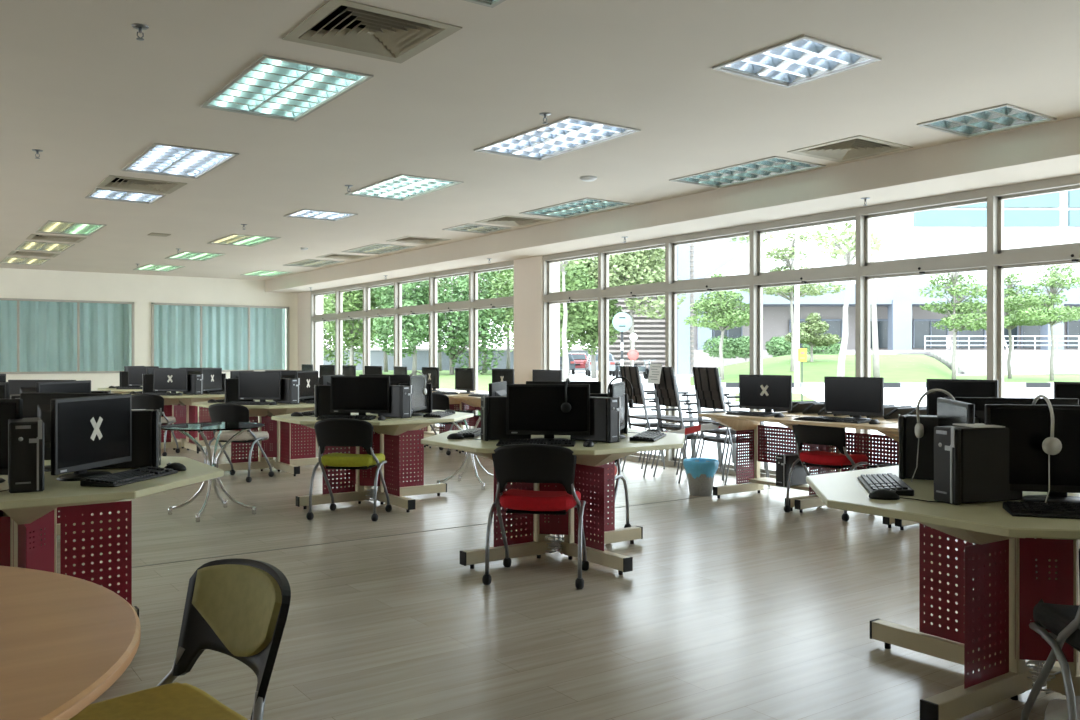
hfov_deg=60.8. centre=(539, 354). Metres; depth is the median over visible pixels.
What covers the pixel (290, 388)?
computer tower
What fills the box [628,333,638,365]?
sign
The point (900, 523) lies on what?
desk
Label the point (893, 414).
keyboard
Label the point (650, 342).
building
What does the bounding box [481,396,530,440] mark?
computer tower
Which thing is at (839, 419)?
keyboard
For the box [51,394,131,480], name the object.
monitor
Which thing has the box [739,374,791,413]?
monitor
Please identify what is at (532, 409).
monitor
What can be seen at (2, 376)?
monitor
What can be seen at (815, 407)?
keyboard
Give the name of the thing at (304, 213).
ceiling light
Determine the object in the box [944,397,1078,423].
monitor
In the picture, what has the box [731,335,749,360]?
bush
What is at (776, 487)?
trim
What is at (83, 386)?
monitor
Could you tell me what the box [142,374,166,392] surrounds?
computer tower
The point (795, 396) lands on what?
lawn
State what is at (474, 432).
keyboard
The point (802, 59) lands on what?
ceiling light
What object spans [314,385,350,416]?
computer tower
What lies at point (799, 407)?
keyboard
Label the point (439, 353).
leafy tree
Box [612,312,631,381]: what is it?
road sign
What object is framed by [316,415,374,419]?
keyboard
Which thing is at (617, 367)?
motorbike
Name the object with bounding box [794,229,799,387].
lamp post
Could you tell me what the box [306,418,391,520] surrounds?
chair
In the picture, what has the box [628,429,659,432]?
computer mouse
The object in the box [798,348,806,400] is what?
sign
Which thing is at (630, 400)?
ear cup
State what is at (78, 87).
ceiling
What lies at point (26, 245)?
ceiling light
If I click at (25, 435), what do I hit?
computer tower
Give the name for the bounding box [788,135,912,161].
ceiling vent
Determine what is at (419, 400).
monitor
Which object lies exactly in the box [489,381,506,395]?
monitor
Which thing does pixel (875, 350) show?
slender tree
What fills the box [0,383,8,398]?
monitor
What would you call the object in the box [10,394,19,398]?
computer tower
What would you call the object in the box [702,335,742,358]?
bush
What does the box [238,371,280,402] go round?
monitor
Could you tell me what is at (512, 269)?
leafy tree
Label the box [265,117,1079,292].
ceiling beam
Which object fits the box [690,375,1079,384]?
lawn
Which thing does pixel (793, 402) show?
keyboard
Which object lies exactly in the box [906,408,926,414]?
keyboard
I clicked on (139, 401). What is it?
chair
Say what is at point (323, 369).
monitor
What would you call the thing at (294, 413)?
computer mouse
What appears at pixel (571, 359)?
parked car
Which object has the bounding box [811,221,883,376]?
slender tree
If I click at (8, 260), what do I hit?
ceiling light
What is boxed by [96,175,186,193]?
ceiling vent
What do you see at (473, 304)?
window
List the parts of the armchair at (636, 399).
leg, backrest, leg, armrest, leg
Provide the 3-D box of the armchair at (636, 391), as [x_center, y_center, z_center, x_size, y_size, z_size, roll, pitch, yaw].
[1.185,0.689,9.800,0.551,0.974,0.550,0,0,-20]
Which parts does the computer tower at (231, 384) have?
panel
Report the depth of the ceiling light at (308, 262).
16.06 m
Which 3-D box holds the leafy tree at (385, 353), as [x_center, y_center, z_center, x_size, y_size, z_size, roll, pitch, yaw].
[-12.110,-3.752,70.484,6.856,10.354,5.907,0,0,-8]
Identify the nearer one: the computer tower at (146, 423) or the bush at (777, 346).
the computer tower at (146, 423)
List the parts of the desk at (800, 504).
panel, modesty panel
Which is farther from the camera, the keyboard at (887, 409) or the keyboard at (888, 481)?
the keyboard at (887, 409)
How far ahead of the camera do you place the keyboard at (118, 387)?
13.80 m
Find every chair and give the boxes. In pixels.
[69,558,290,719]
[132,394,179,455]
[204,403,273,481]
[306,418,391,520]
[418,393,466,454]
[482,443,588,588]
[608,459,630,527]
[784,416,867,520]
[1021,549,1079,719]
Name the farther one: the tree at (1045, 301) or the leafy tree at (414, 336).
the leafy tree at (414, 336)
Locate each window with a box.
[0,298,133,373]
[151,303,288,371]
[311,260,513,431]
[543,174,1079,478]
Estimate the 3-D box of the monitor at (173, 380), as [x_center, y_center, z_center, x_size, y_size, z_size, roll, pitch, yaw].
[-4.793,0.343,12.012,0.495,0.340,0.187,0,0,12]
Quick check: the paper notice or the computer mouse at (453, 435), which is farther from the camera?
the paper notice
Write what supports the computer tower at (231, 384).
on the desk at (277, 445)
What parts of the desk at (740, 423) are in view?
panel, modesty panel, panel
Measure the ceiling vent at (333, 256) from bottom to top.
0.171 m
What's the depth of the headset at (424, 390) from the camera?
7.76 m
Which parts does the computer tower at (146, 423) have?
panel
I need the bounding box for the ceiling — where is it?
[0,0,1079,279]
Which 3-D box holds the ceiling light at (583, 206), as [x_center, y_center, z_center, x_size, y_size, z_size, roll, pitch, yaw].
[0.379,-1.645,9.983,0.630,0.130,1.230,0,0,-35]
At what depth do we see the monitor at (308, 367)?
16.93 m
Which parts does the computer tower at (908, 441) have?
panel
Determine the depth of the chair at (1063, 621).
2.75 m
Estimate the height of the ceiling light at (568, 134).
0.130 m
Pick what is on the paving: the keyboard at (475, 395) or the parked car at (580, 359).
the parked car at (580, 359)
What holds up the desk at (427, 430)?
on the floor at (734, 606)
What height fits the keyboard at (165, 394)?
0.029 m
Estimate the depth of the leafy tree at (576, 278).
47.71 m
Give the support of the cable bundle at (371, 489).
hanging from the desk at (388, 438)
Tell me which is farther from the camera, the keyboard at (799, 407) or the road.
the road
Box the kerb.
[721,383,1053,387]
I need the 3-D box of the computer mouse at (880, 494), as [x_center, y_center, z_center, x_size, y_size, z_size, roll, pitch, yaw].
[1.299,0.495,3.259,0.258,0.036,0.062,0,0,22]
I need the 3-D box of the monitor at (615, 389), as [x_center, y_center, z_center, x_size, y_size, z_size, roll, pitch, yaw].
[0.443,0.343,5.739,0.187,0.340,0.495,0,0,14]
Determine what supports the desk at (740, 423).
on the floor at (734, 606)
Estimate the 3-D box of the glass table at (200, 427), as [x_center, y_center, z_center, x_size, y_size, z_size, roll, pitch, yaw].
[-2.596,0.909,7.294,0.800,0.702,0.800,0,0,-35]
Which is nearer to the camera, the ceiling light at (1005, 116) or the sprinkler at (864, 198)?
the ceiling light at (1005, 116)
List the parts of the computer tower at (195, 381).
panel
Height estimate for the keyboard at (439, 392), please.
0.029 m
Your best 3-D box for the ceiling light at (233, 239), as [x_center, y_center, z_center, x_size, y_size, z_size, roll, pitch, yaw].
[-4.112,-1.645,12.755,0.630,0.130,1.230,0,0,-35]
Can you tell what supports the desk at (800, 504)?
on the floor at (734, 606)
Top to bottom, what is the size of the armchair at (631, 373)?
0.974 m
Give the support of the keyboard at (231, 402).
on the desk at (277, 445)
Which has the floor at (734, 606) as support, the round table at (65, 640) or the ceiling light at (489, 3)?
the round table at (65, 640)
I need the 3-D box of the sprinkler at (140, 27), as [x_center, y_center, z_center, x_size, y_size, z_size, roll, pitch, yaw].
[-1.935,-1.558,4.458,0.080,0.063,0.080,0,0,-35]
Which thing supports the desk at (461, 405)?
on the floor at (734, 606)
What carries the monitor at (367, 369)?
on the desk
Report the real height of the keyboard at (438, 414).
0.029 m
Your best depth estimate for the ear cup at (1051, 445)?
3.09 m
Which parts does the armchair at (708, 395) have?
leg, backrest, leg, seat, leg, leg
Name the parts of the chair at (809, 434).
leg, leg, backrest, seat, leg, leg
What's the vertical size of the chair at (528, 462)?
0.782 m
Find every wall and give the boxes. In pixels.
[0,268,297,411]
[298,291,322,370]
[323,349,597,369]
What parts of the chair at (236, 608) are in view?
seat, leg, backrest, leg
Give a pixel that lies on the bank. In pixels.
(894, 368)
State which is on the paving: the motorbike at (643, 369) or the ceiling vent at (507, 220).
the motorbike at (643, 369)
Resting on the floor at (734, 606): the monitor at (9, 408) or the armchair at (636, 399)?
the armchair at (636, 399)
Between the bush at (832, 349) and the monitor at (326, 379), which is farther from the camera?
the bush at (832, 349)
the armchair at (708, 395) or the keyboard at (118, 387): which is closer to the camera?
the armchair at (708, 395)
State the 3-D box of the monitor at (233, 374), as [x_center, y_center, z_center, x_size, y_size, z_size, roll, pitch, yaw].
[-3.241,0.343,10.141,0.187,0.340,0.495,0,0,10]
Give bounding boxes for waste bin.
[683,458,718,495]
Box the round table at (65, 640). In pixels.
[0,566,140,719]
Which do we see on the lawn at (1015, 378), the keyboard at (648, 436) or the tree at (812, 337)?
the tree at (812, 337)
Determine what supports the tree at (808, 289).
on the lawn at (1015, 378)
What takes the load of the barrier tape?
attached to the armchair at (705, 378)
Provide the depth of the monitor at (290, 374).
10.32 m
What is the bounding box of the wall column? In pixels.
[514,256,559,383]
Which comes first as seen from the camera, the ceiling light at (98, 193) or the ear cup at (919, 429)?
the ear cup at (919, 429)
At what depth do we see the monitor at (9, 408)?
3.63 m
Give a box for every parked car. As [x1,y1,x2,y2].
[560,353,574,373]
[570,353,586,367]
[585,353,615,375]
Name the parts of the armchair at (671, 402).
leg, backrest, armrest, leg, armrest, seat, leg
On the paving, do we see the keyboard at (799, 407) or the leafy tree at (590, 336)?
the leafy tree at (590, 336)
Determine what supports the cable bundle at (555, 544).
hanging from the desk at (591, 480)
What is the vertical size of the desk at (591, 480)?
0.747 m
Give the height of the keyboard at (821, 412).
0.095 m
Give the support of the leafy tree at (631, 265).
on the paving
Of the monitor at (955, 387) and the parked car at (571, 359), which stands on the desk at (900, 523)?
the monitor at (955, 387)
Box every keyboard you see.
[80,466,177,486]
[116,387,141,388]
[142,393,176,395]
[210,391,224,393]
[227,401,268,404]
[301,410,313,414]
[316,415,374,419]
[423,411,452,417]
[433,391,457,394]
[457,428,480,437]
[468,394,488,396]
[496,439,575,446]
[629,431,666,441]
[725,410,775,416]
[773,401,815,411]
[787,401,823,412]
[802,403,823,413]
[817,408,826,414]
[819,416,869,423]
[857,473,913,495]
[866,405,911,417]
[884,406,926,418]
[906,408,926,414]
[1003,501,1079,518]
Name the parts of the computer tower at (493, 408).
panel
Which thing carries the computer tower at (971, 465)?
on the desk at (994, 636)
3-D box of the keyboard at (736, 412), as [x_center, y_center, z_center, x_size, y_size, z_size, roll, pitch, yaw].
[1.791,0.498,7.834,0.150,0.029,0.440,0,0,-35]
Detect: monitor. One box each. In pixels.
[0,374,5,382]
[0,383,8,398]
[0,399,22,482]
[8,380,75,398]
[20,393,120,471]
[36,380,90,392]
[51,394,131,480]
[128,366,158,385]
[147,368,169,392]
[153,368,187,392]
[188,368,200,373]
[201,368,221,393]
[230,370,254,401]
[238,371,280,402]
[265,370,305,400]
[295,371,318,402]
[302,364,312,370]
[319,365,334,376]
[321,374,343,384]
[331,376,389,416]
[342,365,355,375]
[359,374,411,413]
[364,366,381,373]
[394,366,406,374]
[408,375,426,415]
[422,367,439,390]
[455,368,473,393]
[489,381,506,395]
[492,369,513,383]
[507,384,589,439]
[526,381,600,392]
[532,370,561,380]
[608,382,625,438]
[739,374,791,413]
[824,376,883,419]
[927,379,997,415]
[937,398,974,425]
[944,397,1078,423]
[985,404,1079,503]
[1054,382,1079,404]
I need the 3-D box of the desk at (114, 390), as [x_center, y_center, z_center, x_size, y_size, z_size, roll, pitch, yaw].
[-6.003,0.886,14.420,1.580,0.747,1.580,0,0,-35]
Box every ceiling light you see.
[0,257,49,264]
[15,241,74,252]
[35,220,106,235]
[85,188,165,203]
[121,143,238,178]
[133,264,184,271]
[165,251,225,260]
[200,54,373,121]
[207,234,280,246]
[241,270,292,276]
[283,259,343,266]
[284,209,357,220]
[342,243,415,254]
[345,174,463,200]
[442,223,510,233]
[463,0,505,7]
[474,116,640,160]
[519,198,633,218]
[669,156,825,187]
[712,35,881,87]
[917,104,1056,137]
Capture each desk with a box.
[0,456,223,616]
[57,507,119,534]
[98,386,171,433]
[124,391,230,452]
[192,400,321,475]
[271,410,473,511]
[403,389,477,446]
[421,428,684,574]
[426,391,488,452]
[450,395,480,453]
[699,410,848,510]
[780,416,898,527]
[806,465,1079,719]
[880,426,918,529]
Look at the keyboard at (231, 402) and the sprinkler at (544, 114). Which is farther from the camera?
the keyboard at (231, 402)
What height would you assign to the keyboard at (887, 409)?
0.095 m
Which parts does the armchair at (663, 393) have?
leg, backrest, seat, leg, leg, leg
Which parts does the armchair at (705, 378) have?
leg, backrest, seat, leg, leg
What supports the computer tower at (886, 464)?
attached to the desk at (800, 504)
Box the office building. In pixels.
[694,189,1079,367]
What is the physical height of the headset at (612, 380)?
0.200 m
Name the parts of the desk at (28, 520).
corner panel, panel, corner panel, panel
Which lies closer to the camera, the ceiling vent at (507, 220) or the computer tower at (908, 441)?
the computer tower at (908, 441)
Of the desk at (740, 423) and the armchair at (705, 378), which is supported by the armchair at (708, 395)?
the armchair at (705, 378)
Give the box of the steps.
[896,350,1079,373]
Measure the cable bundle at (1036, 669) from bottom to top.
0.700 m
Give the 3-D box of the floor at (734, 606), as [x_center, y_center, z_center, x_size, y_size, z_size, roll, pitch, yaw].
[-3.200,1.310,7.162,11.500,0.100,23.400,0,0,-35]
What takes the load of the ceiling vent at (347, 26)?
in the ceiling
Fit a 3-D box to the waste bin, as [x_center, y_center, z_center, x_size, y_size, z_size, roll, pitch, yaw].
[1.453,1.103,8.317,0.323,0.315,0.321,0,0,-35]
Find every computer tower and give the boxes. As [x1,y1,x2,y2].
[8,417,43,492]
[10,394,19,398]
[91,390,110,392]
[93,408,160,468]
[119,371,140,386]
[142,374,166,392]
[183,374,202,394]
[203,373,225,392]
[225,378,252,402]
[274,378,299,403]
[304,377,320,400]
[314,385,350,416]
[378,385,411,417]
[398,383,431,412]
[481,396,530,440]
[570,397,620,442]
[590,393,627,433]
[776,453,807,486]
[867,463,898,468]
[898,414,978,479]
[934,426,1021,504]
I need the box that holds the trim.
[74,487,779,574]
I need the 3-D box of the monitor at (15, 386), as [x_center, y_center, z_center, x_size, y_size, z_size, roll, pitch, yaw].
[-3.471,0.343,6.374,0.495,0.340,0.187,0,0,6]
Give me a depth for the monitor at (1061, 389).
5.92 m
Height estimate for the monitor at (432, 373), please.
0.340 m
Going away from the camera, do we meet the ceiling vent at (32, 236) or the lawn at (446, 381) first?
the ceiling vent at (32, 236)
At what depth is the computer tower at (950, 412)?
3.46 m
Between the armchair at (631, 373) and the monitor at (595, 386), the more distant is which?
the armchair at (631, 373)
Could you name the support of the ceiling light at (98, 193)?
attached to the ceiling
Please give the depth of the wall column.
12.65 m
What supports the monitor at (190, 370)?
on the desk at (183, 410)
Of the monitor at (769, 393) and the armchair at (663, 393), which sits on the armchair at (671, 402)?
the armchair at (663, 393)
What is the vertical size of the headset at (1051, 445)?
0.376 m
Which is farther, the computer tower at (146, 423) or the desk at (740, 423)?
the desk at (740, 423)
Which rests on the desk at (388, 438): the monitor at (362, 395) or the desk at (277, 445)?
the monitor at (362, 395)
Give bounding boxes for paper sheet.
[953,423,1004,427]
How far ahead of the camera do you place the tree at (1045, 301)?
45.43 m
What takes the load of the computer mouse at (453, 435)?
on the desk at (591, 480)
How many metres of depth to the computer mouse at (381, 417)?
7.24 m
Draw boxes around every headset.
[409,371,426,394]
[561,378,570,412]
[607,377,632,407]
[911,389,954,481]
[1032,394,1061,502]
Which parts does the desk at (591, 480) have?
panel, corner panel, panel, panel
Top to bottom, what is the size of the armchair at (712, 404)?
0.974 m
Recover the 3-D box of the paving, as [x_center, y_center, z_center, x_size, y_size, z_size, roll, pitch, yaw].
[94.113,1.420,139.480,300.000,0.200,300.000,0,0,-35]
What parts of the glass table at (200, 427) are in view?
leg, leg, glass, leg, leg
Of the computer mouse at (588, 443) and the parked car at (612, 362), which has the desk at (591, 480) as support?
the computer mouse at (588, 443)
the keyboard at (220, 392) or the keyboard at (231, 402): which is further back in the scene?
the keyboard at (220, 392)
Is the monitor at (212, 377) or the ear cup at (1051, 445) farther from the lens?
the monitor at (212, 377)
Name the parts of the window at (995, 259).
sash, sash, sash, sash, sash, sash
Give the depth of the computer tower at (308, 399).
10.26 m
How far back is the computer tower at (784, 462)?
7.82 m
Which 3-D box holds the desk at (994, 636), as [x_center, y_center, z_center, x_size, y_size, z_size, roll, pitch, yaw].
[1.851,0.886,3.453,1.580,0.747,1.580,0,0,-35]
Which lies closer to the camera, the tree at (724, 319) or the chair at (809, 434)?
the chair at (809, 434)
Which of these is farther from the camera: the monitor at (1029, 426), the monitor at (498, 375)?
the monitor at (498, 375)
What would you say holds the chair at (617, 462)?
on the floor at (734, 606)
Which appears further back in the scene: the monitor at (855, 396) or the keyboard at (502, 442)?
the monitor at (855, 396)
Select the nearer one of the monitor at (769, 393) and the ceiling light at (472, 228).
the monitor at (769, 393)
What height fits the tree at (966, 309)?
6.329 m
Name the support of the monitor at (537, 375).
on the desk
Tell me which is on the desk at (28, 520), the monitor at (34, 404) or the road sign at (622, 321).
the monitor at (34, 404)
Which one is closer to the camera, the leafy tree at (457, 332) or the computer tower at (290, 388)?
the computer tower at (290, 388)
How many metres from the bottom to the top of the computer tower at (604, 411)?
0.267 m
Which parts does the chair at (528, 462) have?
leg, leg, backrest, seat, leg, leg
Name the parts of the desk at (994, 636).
panel, panel, corner panel, corner panel, corner panel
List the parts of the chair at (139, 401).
backrest, seat, leg, leg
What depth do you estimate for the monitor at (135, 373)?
14.08 m
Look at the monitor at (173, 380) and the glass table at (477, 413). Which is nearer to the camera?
the glass table at (477, 413)
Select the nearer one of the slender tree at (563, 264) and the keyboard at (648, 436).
the keyboard at (648, 436)
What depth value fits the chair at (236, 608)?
2.09 m
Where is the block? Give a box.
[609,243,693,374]
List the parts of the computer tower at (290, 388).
panel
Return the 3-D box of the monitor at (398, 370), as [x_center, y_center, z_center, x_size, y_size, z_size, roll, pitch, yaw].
[-2.068,0.343,13.882,0.187,0.340,0.495,0,0,-30]
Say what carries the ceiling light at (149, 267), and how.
attached to the ceiling
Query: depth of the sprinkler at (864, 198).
7.86 m
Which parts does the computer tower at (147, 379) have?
panel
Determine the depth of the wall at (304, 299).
19.59 m
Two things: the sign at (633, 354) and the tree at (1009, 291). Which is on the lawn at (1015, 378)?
the tree at (1009, 291)
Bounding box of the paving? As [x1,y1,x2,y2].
[437,370,1079,473]
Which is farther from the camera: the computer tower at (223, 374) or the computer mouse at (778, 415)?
the computer tower at (223, 374)
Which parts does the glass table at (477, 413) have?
leg, leg, glass, leg, leg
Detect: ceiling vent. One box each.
[8,251,59,256]
[26,234,86,242]
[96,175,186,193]
[282,0,461,62]
[316,253,369,259]
[387,236,450,244]
[476,215,551,226]
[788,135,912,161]
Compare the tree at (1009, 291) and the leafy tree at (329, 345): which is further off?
the leafy tree at (329, 345)
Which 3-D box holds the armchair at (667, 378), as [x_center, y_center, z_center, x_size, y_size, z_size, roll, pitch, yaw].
[1.449,0.603,9.338,0.551,0.974,0.550,0,0,-21]
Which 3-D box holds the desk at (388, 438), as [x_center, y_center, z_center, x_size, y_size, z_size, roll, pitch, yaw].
[-1.415,0.886,7.891,1.580,0.747,1.580,0,0,-35]
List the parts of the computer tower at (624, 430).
panel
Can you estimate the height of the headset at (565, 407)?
0.200 m
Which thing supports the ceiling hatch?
attached to the ceiling
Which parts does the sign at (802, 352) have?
post, sign plate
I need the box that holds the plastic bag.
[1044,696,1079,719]
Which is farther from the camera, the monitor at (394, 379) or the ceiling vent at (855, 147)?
the monitor at (394, 379)
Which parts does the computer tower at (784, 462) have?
panel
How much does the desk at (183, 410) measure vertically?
0.747 m
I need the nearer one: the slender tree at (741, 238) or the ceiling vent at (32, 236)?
the ceiling vent at (32, 236)
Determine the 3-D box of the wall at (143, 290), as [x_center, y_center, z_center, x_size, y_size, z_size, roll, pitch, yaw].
[-10.036,-0.315,17.062,11.600,3.150,0.660,0,0,-35]
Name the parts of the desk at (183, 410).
panel, corner panel, panel, corner panel, panel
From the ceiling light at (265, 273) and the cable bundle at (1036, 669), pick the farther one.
the ceiling light at (265, 273)
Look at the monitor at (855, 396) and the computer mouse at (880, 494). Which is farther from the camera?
the monitor at (855, 396)
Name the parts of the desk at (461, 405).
panel, modesty panel, panel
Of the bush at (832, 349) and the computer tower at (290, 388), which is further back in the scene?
the bush at (832, 349)
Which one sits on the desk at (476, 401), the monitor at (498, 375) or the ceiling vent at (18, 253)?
the monitor at (498, 375)
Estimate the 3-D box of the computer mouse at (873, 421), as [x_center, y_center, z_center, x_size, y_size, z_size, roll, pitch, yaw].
[2.554,0.495,6.880,0.258,0.036,0.062,0,0,-28]
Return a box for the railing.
[924,336,1079,373]
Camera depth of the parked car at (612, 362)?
56.26 m
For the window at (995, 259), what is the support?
in the wall at (304, 299)
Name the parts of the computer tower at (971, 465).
panel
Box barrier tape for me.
[668,422,726,434]
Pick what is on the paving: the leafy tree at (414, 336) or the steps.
the steps
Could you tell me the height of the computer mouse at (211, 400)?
0.036 m
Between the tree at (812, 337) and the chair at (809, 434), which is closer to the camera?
the chair at (809, 434)
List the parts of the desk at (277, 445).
panel, corner panel, panel, panel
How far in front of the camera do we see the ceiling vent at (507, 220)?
10.94 m
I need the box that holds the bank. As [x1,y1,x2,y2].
[718,354,951,382]
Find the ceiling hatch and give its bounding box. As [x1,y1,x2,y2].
[148,233,170,236]
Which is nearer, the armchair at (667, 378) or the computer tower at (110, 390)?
the computer tower at (110, 390)
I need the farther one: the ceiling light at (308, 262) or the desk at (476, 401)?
the ceiling light at (308, 262)
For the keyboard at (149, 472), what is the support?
on the desk at (28, 520)
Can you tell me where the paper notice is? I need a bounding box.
[648,364,661,383]
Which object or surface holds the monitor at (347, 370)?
on the desk
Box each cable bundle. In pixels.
[365,431,377,500]
[546,518,563,553]
[1025,538,1060,693]
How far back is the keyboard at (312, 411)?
7.82 m
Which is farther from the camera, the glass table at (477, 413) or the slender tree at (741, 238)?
the slender tree at (741, 238)
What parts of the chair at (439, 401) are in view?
backrest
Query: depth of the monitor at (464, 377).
12.28 m
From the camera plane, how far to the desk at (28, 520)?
3.99 m
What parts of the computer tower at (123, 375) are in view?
panel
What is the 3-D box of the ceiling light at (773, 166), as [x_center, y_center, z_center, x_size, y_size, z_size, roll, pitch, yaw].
[1.783,-1.645,8.037,0.630,0.130,1.230,0,0,-35]
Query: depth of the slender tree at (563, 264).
45.76 m
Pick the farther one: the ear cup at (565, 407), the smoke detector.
the smoke detector
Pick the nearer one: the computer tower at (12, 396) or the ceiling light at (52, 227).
the computer tower at (12, 396)
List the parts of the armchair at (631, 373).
backrest, leg, seat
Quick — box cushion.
[192,564,281,656]
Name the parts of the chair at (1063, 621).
leg, leg, seat, cross rail, backrest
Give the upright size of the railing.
2.750 m
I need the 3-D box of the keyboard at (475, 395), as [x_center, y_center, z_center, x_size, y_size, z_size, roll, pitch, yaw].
[-0.710,0.498,11.357,0.150,0.029,0.440,0,0,-35]
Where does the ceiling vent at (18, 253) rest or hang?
in the ceiling
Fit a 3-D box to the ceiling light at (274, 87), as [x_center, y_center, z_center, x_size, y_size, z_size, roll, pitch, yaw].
[-1.557,-1.645,5.555,0.630,0.130,1.230,0,0,-35]
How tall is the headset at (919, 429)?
0.373 m
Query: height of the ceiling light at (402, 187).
0.130 m
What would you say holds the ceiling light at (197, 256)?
attached to the ceiling
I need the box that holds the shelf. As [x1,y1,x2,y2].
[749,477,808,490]
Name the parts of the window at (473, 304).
sash, sash, sash, sash, sash, sash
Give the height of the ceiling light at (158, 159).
0.130 m
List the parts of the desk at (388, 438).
panel, corner panel, panel, panel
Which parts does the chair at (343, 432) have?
leg, leg, backrest, seat, leg, leg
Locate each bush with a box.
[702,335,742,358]
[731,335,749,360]
[765,336,790,356]
[801,341,840,353]
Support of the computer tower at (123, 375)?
on the desk at (114, 390)
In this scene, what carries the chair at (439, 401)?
on the floor at (734, 606)
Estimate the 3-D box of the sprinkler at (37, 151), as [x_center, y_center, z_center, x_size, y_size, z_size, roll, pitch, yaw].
[-3.905,-1.558,7.156,0.080,0.063,0.080,0,0,-35]
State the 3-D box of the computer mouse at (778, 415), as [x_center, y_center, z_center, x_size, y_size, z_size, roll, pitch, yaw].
[2.036,0.495,7.616,0.258,0.036,0.062,0,0,-28]
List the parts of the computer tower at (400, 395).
panel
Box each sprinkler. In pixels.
[32,149,42,158]
[131,24,148,40]
[539,112,550,123]
[861,197,869,205]
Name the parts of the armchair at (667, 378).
leg, backrest, leg, seat, leg, leg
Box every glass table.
[161,422,264,521]
[437,410,493,489]
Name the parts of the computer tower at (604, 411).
panel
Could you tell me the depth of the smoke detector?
8.20 m
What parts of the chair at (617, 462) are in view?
leg, leg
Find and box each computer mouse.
[164,462,185,470]
[208,399,222,402]
[291,412,314,416]
[378,415,389,419]
[447,433,481,439]
[583,440,596,446]
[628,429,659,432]
[774,413,799,417]
[869,419,879,423]
[869,489,945,502]
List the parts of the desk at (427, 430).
panel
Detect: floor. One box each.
[57,416,1065,719]
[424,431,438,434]
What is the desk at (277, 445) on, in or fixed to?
on the floor at (734, 606)
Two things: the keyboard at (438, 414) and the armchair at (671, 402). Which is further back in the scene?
the armchair at (671, 402)
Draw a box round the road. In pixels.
[644,388,1053,392]
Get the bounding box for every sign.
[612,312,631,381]
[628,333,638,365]
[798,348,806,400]
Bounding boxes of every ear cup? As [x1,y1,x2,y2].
[561,403,570,412]
[629,399,632,407]
[915,423,923,437]
[1042,437,1061,454]
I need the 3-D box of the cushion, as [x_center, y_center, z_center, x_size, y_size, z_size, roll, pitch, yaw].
[-0.677,0.587,2.099,0.081,0.195,0.412,0,0,-43]
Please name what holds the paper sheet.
on the computer tower at (971, 465)
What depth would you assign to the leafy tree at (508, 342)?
71.87 m
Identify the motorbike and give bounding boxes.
[614,359,620,376]
[634,360,648,378]
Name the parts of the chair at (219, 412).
leg, leg, backrest, seat, leg, leg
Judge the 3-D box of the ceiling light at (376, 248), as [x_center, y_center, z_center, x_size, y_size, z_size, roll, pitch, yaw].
[-2.435,-1.645,13.812,0.630,0.130,1.230,0,0,-35]
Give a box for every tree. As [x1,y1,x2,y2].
[323,288,384,364]
[323,289,362,365]
[355,286,409,371]
[371,280,448,374]
[416,271,510,374]
[417,275,468,370]
[444,268,513,372]
[479,273,513,368]
[485,270,570,351]
[513,260,597,379]
[560,258,584,380]
[566,257,623,377]
[581,247,685,365]
[683,273,763,379]
[727,231,778,273]
[738,229,844,371]
[784,313,840,361]
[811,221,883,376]
[870,218,879,376]
[919,272,1012,378]
[961,272,1058,378]
[1004,264,1079,380]
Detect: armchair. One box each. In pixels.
[620,366,683,460]
[620,375,684,468]
[622,383,686,476]
[649,367,719,465]
[651,376,721,474]
[653,385,724,482]
[691,367,765,471]
[695,377,767,480]
[699,386,769,485]
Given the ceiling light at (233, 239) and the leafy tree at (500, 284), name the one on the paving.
the leafy tree at (500, 284)
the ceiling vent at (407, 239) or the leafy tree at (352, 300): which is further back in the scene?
the leafy tree at (352, 300)
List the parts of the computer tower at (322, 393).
panel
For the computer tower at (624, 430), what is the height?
0.267 m
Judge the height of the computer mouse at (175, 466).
0.036 m
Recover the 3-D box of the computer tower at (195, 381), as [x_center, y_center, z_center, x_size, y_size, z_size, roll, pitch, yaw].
[-4.519,0.380,11.998,0.290,0.267,0.116,0,0,37]
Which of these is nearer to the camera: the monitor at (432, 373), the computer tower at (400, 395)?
the computer tower at (400, 395)
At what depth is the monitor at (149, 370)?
12.18 m
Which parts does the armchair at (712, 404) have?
leg, backrest, armrest, seat, leg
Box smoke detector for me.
[580,176,596,181]
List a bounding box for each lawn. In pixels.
[356,370,491,390]
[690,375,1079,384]
[735,393,814,400]
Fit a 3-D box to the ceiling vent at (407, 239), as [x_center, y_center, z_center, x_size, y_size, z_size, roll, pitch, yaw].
[-1.687,-1.669,12.748,0.660,0.171,0.660,0,0,-35]
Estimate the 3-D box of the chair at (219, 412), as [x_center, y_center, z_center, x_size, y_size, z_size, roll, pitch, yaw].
[-3.060,0.869,9.382,0.556,0.782,0.517,0,0,17]
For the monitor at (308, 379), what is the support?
on the desk at (277, 445)
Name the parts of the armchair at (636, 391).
backrest, leg, seat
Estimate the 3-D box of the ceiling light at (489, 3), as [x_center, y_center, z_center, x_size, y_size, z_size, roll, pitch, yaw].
[-0.292,-1.645,3.755,0.630,0.130,0.630,0,0,-35]

